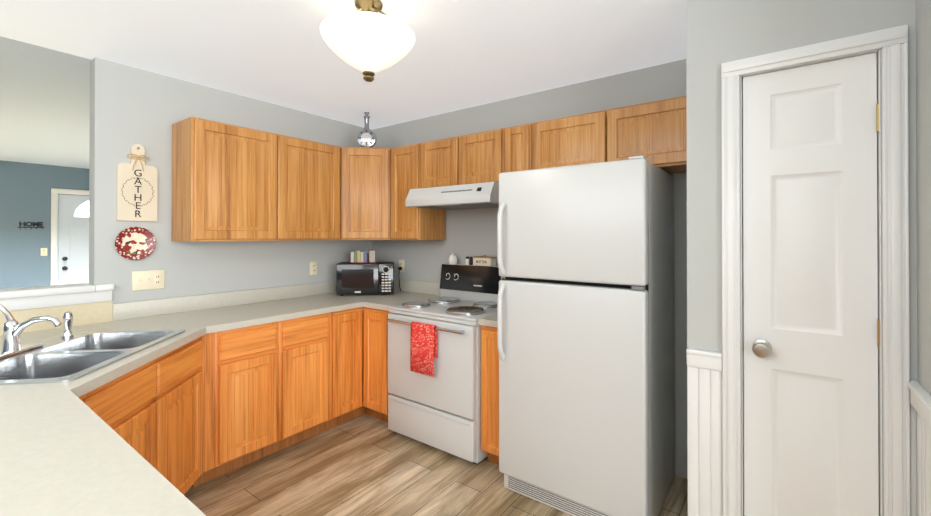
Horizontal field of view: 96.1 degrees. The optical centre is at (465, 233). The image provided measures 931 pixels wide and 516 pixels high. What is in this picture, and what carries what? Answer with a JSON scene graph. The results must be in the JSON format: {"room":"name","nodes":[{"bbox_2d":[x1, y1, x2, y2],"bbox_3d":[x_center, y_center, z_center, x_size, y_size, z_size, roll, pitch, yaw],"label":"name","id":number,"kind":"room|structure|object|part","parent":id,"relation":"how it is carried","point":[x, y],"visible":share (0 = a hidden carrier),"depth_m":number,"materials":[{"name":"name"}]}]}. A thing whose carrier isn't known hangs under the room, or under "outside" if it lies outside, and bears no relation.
{"room":"kitchen","nodes":[
{"label":"kitchen","id":0,"kind":"room"},
{"bbox_2d":[18,222,44,229],"bbox_3d":[-6.221,-0.111,5.994,0.022,0.116,0.270,0,0,37],"label":"sign","id":1,"kind":"object","parent":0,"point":[39,224],"visible":1,"depth_m":6.01,"materials":[{"name":"black metal"}]},
{"bbox_2d":[41,248,46,255],"bbox_3d":[-6.148,0.269,6.101,0.008,0.114,0.070,0,0,37],"label":"light switch","id":2,"kind":"object","parent":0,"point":[43,251],"visible":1,"depth_m":6.10,"materials":[{"name":"beige plastic"}]},
{"bbox_2d":[58,194,88,284],"bbox_3d":[-5.810,0.432,6.607,0.100,2.030,0.908,0,0,37],"label":"front door","id":3,"kind":"structure","parent":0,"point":[73,239],"depth_m":6.38,"materials":[{"name":"white painted wood"},{"name":"glass"},{"name":"metal"}]},
{"bbox_2d":[0,57,371,303],"bbox_3d":[-1.952,0.206,2.801,0.115,2.460,3.290,0,0,37],"label":"wall","id":4,"kind":"structure","parent":0,"point":[132,106],"depth_m":2.91,"materials":[{"name":"grey paint"}]},
{"bbox_2d":[0,283,113,311],"bbox_3d":[-2.543,0.346,2.006,0.195,0.102,1.308,0,0,37],"label":"trim","id":5,"kind":"structure","parent":4,"relation":"attached to","point":[21,298],"depth_m":2.28,"materials":[{"name":"white wood"}]},
{"bbox_2d":[115,227,155,259],"bbox_3d":[-2.031,0.061,2.576,0.016,0.206,0.206,0,0,37],"label":"plate","id":6,"kind":"object","parent":4,"relation":"attached to","point":[135,243],"visible":0.98,"depth_m":2.57,"materials":[{"name":"red ceramic"}]},
{"bbox_2d":[116,144,156,220],"bbox_3d":[-2.026,-0.315,2.585,0.023,0.475,0.202,0,0,37],"label":"gather sign","id":7,"kind":"object","parent":4,"relation":"attached to","point":[136,200],"visible":0.98,"depth_m":2.58,"materials":[{"name":"beige wood"}]},
{"bbox_2d":[132,270,164,290],"bbox_3d":[-1.993,0.293,2.633,0.016,0.120,0.170,0,0,37],"label":"switch plate","id":8,"kind":"object","parent":4,"relation":"attached to","point":[148,280],"visible":1,"depth_m":2.63,"materials":[{"name":"beige plastic"}]},
{"bbox_2d":[172,117,339,241],"bbox_3d":[-1.461,-0.329,3.064,0.324,0.762,1.082,0,0,37],"label":"upper cabinet","id":9,"kind":"object","parent":4,"relation":"attached to","point":[233,183],"visible":1,"depth_m":2.81,"materials":[{"name":"brown wood"}]},
{"bbox_2d":[310,261,316,274],"bbox_3d":[-1.298,0.297,3.574,0.008,0.114,0.070,0,0,37],"label":"electrical outlet","id":10,"kind":"object","parent":4,"relation":"attached to","point":[313,268],"visible":1,"depth_m":3.57,"materials":[{"name":"beige plastic"}]},
{"bbox_2d":[184,414,687,515],"bbox_3d":[-1.324,1.456,0.777,14.700,0.060,8.200,0,0,37],"label":"floor","id":11,"kind":"structure","parent":0,"point":[364,465],"depth_m":2.39,"materials":[{"name":"wood"}]},
{"bbox_2d":[78,336,201,494],"bbox_3d":[-1.641,0.994,1.844,0.519,0.875,0.906,0,0,-8],"label":"base cabinet","id":12,"kind":"object","parent":11,"relation":"on","point":[150,412],"visible":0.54,"depth_m":1.93,"materials":[{"name":"brown wood"}]},
{"bbox_2d":[192,321,278,486],"bbox_3d":[-1.574,0.998,2.678,0.625,0.875,0.460,0,0,37],"label":"base cabinet","id":13,"kind":"object","parent":11,"relation":"on","point":[245,395],"depth_m":2.48,"materials":[{"name":"brown wood"}]},
{"bbox_3d":[-1.489,0.997,2.376,0.090,0.875,0.078,0,0,37],"label":"base cabinet filler","id":14,"kind":"part","parent":13,"relation":"part of","materials":[{"name":"brown wood"}]},
{"bbox_2d":[272,313,329,452],"bbox_3d":[-1.323,1.000,3.016,0.625,0.875,0.381,0,0,37],"label":"base cabinet","id":15,"kind":"object","parent":11,"relation":"on","point":[303,378],"visible":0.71,"depth_m":2.81,"materials":[{"name":"brown wood"}]},
{"bbox_2d":[323,307,390,430],"bbox_3d":[-0.824,1.002,3.451,0.911,0.875,0.911,0,0,37],"label":"base cabinet","id":16,"kind":"object","parent":11,"relation":"on","point":[358,361],"visible":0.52,"depth_m":3.11,"materials":[{"name":"brown wood"}]},
{"bbox_2d":[387,263,504,463],"bbox_3d":[-0.075,0.842,2.998,0.762,1.191,0.730,0,0,37],"label":"stove","id":17,"kind":"object","parent":11,"relation":"on","point":[434,370],"visible":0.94,"depth_m":2.73,"materials":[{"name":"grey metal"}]},
{"bbox_2d":[410,321,437,376],"bbox_3d":[-0.272,0.745,2.717,0.201,0.322,0.044,0,0,37],"label":"towel","id":18,"kind":"object","parent":17,"relation":"hanging from","point":[424,334],"depth_m":2.70,"materials":[{"name":"red fabric"}]},
{"bbox_2d":[448,253,457,263],"bbox_3d":[-0.102,0.201,3.399,0.076,0.095,0.076,0,0,37],"label":"honey jar","id":19,"kind":"object","parent":17,"relation":"on","point":[452,259],"visible":1,"depth_m":3.37,"materials":[{"name":"white ceramic"}]},
{"bbox_2d":[465,256,468,264],"bbox_3d":[0.016,0.215,3.319,0.034,0.066,0.034,0,0,37],"label":"shaker","id":20,"kind":"object","parent":17,"relation":"on","point":[467,261],"visible":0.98,"depth_m":3.31,"materials":[{"name":"white ceramic"}]},
{"bbox_2d":[472,255,496,265],"bbox_3d":[0.145,0.207,3.216,0.175,0.082,0.090,0,0,37],"label":"butter dish","id":21,"kind":"object","parent":17,"relation":"on","point":[483,260],"visible":1,"depth_m":3.18,"materials":[{"name":"beige ceramic"}]},
{"bbox_2d":[481,325,498,464],"bbox_3d":[0.348,0.999,2.755,0.198,0.875,0.625,0,0,37],"label":"base cabinet","id":22,"kind":"object","parent":11,"relation":"on","point":[489,398],"visible":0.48,"depth_m":2.53,"materials":[{"name":"brown wood"}]},
{"bbox_2d":[497,155,674,515],"bbox_3d":[0.682,0.538,2.365,0.782,1.782,0.743,0,0,37],"label":"refrigerator","id":23,"kind":"object","parent":11,"relation":"on","point":[585,311],"visible":1,"depth_m":2.09,"materials":[{"name":"grey metal"}]},
{"bbox_3d":[-0.826,0.988,0.668,1.703,0.875,0.655,0,0,37],"label":"base cabinet","id":24,"kind":"object","parent":11,"relation":"on","visible":0},
{"bbox_2d":[0,279,496,515],"bbox_3d":[-0.644,0.477,1.989,2.948,0.158,3.048,0,0,37],"label":"countertop","id":25,"kind":"structure","parent":24,"relation":"on","point":[65,450],"depth_m":1.23,"materials":[{"name":"laminate"}]},
{"bbox_2d":[0,304,184,384],"bbox_3d":[-1.707,0.501,1.802,0.560,0.409,0.800,0,0,-8],"label":"sink","id":26,"kind":"object","parent":25,"relation":"in","point":[67,355],"visible":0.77,"depth_m":1.78,"materials":[{"name":"silver metal"}]},
{"bbox_2d":[336,262,393,295],"bbox_3d":[-0.867,0.392,3.668,0.470,0.268,0.293,0,0,-8],"label":"microwave","id":27,"kind":"object","parent":25,"relation":"on","point":[365,278],"visible":1,"depth_m":3.53,"materials":[{"name":"black"}]},
{"bbox_2d":[350,251,368,262],"bbox_3d":[-0.918,0.201,3.624,0.145,0.110,0.098,0,0,-8],"label":"books","id":28,"kind":"object","parent":27,"relation":"on","point":[358,257],"visible":1,"depth_m":3.58,"materials":[{"name":"paper"}]},
{"bbox_2d":[369,249,375,262],"bbox_3d":[-0.806,0.197,3.621,0.060,0.118,0.028,0,0,-8],"label":"box","id":29,"kind":"object","parent":27,"relation":"on","point":[372,255],"depth_m":3.62,"materials":[{"name":"cardboard"}]},
{"bbox_2d":[0,0,915,168],"bbox_3d":[-1.324,-1.064,0.790,14.700,0.060,8.200,0,0,37],"label":"ceiling","id":30,"kind":"structure","parent":0,"point":[462,54],"depth_m":2.38,"materials":[{"name":"white paint"}]},
{"bbox_2d":[320,0,414,81],"bbox_3d":[-0.433,-0.854,1.870,0.414,0.348,0.414,0,0,37],"label":"ceiling lamp","id":31,"kind":"object","parent":30,"relation":"hanging from","point":[367,39],"visible":1,"depth_m":1.76,"materials":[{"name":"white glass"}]},
{"bbox_2d":[372,60,679,476],"bbox_3d":[-1.627,0.216,4.695,9.175,2.460,0.116,0,0,37],"label":"wall","id":32,"kind":"structure","parent":0,"point":[468,232],"depth_m":3.24,"materials":[{"name":"grey paint"}]},
{"bbox_2d":[51,188,88,284],"bbox_3d":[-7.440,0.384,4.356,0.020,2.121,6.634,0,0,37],"label":"door frame","id":33,"kind":"structure","parent":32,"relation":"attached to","point":[55,192],"depth_m":6.19,"materials":[{"name":"white wood"}]},
{"bbox_2d":[340,147,390,239],"bbox_3d":[-0.854,-0.326,3.669,0.610,0.762,0.610,0,0,37],"label":"upper cabinet","id":34,"kind":"object","parent":32,"relation":"attached to","point":[365,193],"visible":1,"depth_m":3.43,"materials":[{"name":"brown wood"}]},
{"bbox_2d":[357,112,376,147],"bbox_3d":[-0.834,-0.876,3.531,0.161,0.335,0.074,0,0,-8],"label":"decanter","id":35,"kind":"object","parent":34,"relation":"on","point":[366,136],"visible":0.9,"depth_m":3.50,"materials":[{"name":"grey metal"}]},
{"bbox_2d":[398,260,403,290],"bbox_3d":[-0.600,0.382,3.829,0.070,0.280,0.043,0,0,37],"label":"electrical outlet","id":36,"kind":"object","parent":32,"relation":"attached to","point":[401,266],"visible":1,"depth_m":3.83,"materials":[{"name":"beige plastic"}]},
{"bbox_2d":[391,143,444,239],"bbox_3d":[-0.401,-0.327,3.488,0.331,0.762,0.324,0,0,37],"label":"upper cabinet","id":37,"kind":"object","parent":32,"relation":"attached to","point":[410,223],"visible":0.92,"depth_m":3.36,"materials":[{"name":"brown wood"}]},
{"bbox_2d":[421,128,503,187],"bbox_3d":[0.039,-0.523,3.162,0.762,0.372,0.324,0,0,37],"label":"upper cabinet","id":38,"kind":"object","parent":32,"relation":"attached to","point":[470,158],"visible":0.65,"depth_m":3.00,"materials":[{"name":"brown wood"}]},
{"bbox_2d":[405,182,498,209],"bbox_3d":[0.000,-0.266,3.105,0.760,0.139,0.492,0,0,37],"label":"range hood","id":39,"kind":"object","parent":38,"relation":"attached to","point":[472,196],"visible":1,"depth_m":2.90,"materials":[{"name":"stainless steel"}]},
{"bbox_2d":[504,123,531,172],"bbox_3d":[0.429,-0.524,2.872,0.205,0.372,0.324,0,0,37],"label":"upper cabinet","id":40,"kind":"object","parent":32,"relation":"attached to","point":[517,148],"visible":0.6,"depth_m":2.74,"materials":[{"name":"brown wood"}]},
{"bbox_2d":[532,96,686,173],"bbox_3d":[0.899,-0.534,2.522,0.963,0.357,0.324,0,0,37],"label":"upper cabinet","id":41,"kind":"object","parent":32,"relation":"attached to","point":[654,133],"visible":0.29,"depth_m":2.36,"materials":[{"name":"brown wood"}]},
{"bbox_2d":[680,0,711,484],"bbox_3d":[1.199,0.202,2.013,0.117,2.460,0.795,0,0,37],"label":"wall","id":42,"kind":"structure","parent":0,"point":[695,70],"depth_m":1.71,"materials":[{"name":"grey paint"}]},
{"bbox_2d":[686,348,930,515],"bbox_3d":[1.281,0.951,1.677,0.668,0.960,1.248,0,0,37],"label":"wainscoting","id":43,"kind":"structure","parent":42,"relation":"attached to","point":[704,428],"depth_m":1.66,"materials":[{"name":"white wood"}]},
{"bbox_2d":[712,0,911,515],"bbox_3d":[1.301,0.200,1.503,0.655,2.460,0.101,0,0,37],"label":"wall","id":44,"kind":"structure","parent":0,"point":[741,29],"depth_m":1.58,"materials":[{"name":"grey paint"}]},
{"bbox_2d":[743,53,881,515],"bbox_3d":[1.225,0.407,1.496,0.386,2.030,0.103,0,0,37],"label":"pantry door","id":45,"kind":"structure","parent":44,"relation":"in","point":[810,273],"depth_m":1.50,"materials":[{"name":"white wood"}]},
{"bbox_3d":[1.381,0.383,1.394,0.013,1.627,0.016,0,0,37],"label":"pantry door hinges","id":46,"kind":"part","parent":45,"relation":"part of","materials":[{"name":"silver metal"}]},
{"bbox_2d":[721,25,910,515],"bbox_3d":[1.244,0.380,1.531,0.513,2.100,0.123,0,0,37],"label":"door frame","id":47,"kind":"structure","parent":44,"relation":"attached to","point":[892,43],"depth_m":1.39,"materials":[{"name":"white wood"}]},
{"bbox_2d":[908,0,930,394],"bbox_3d":[1.351,0.198,1.117,0.115,2.460,0.430,0,0,37],"label":"wall","id":48,"kind":"structure","parent":0,"point":[919,11],"depth_m":1.30,"materials":[{"name":"grey paint"}]}
]}

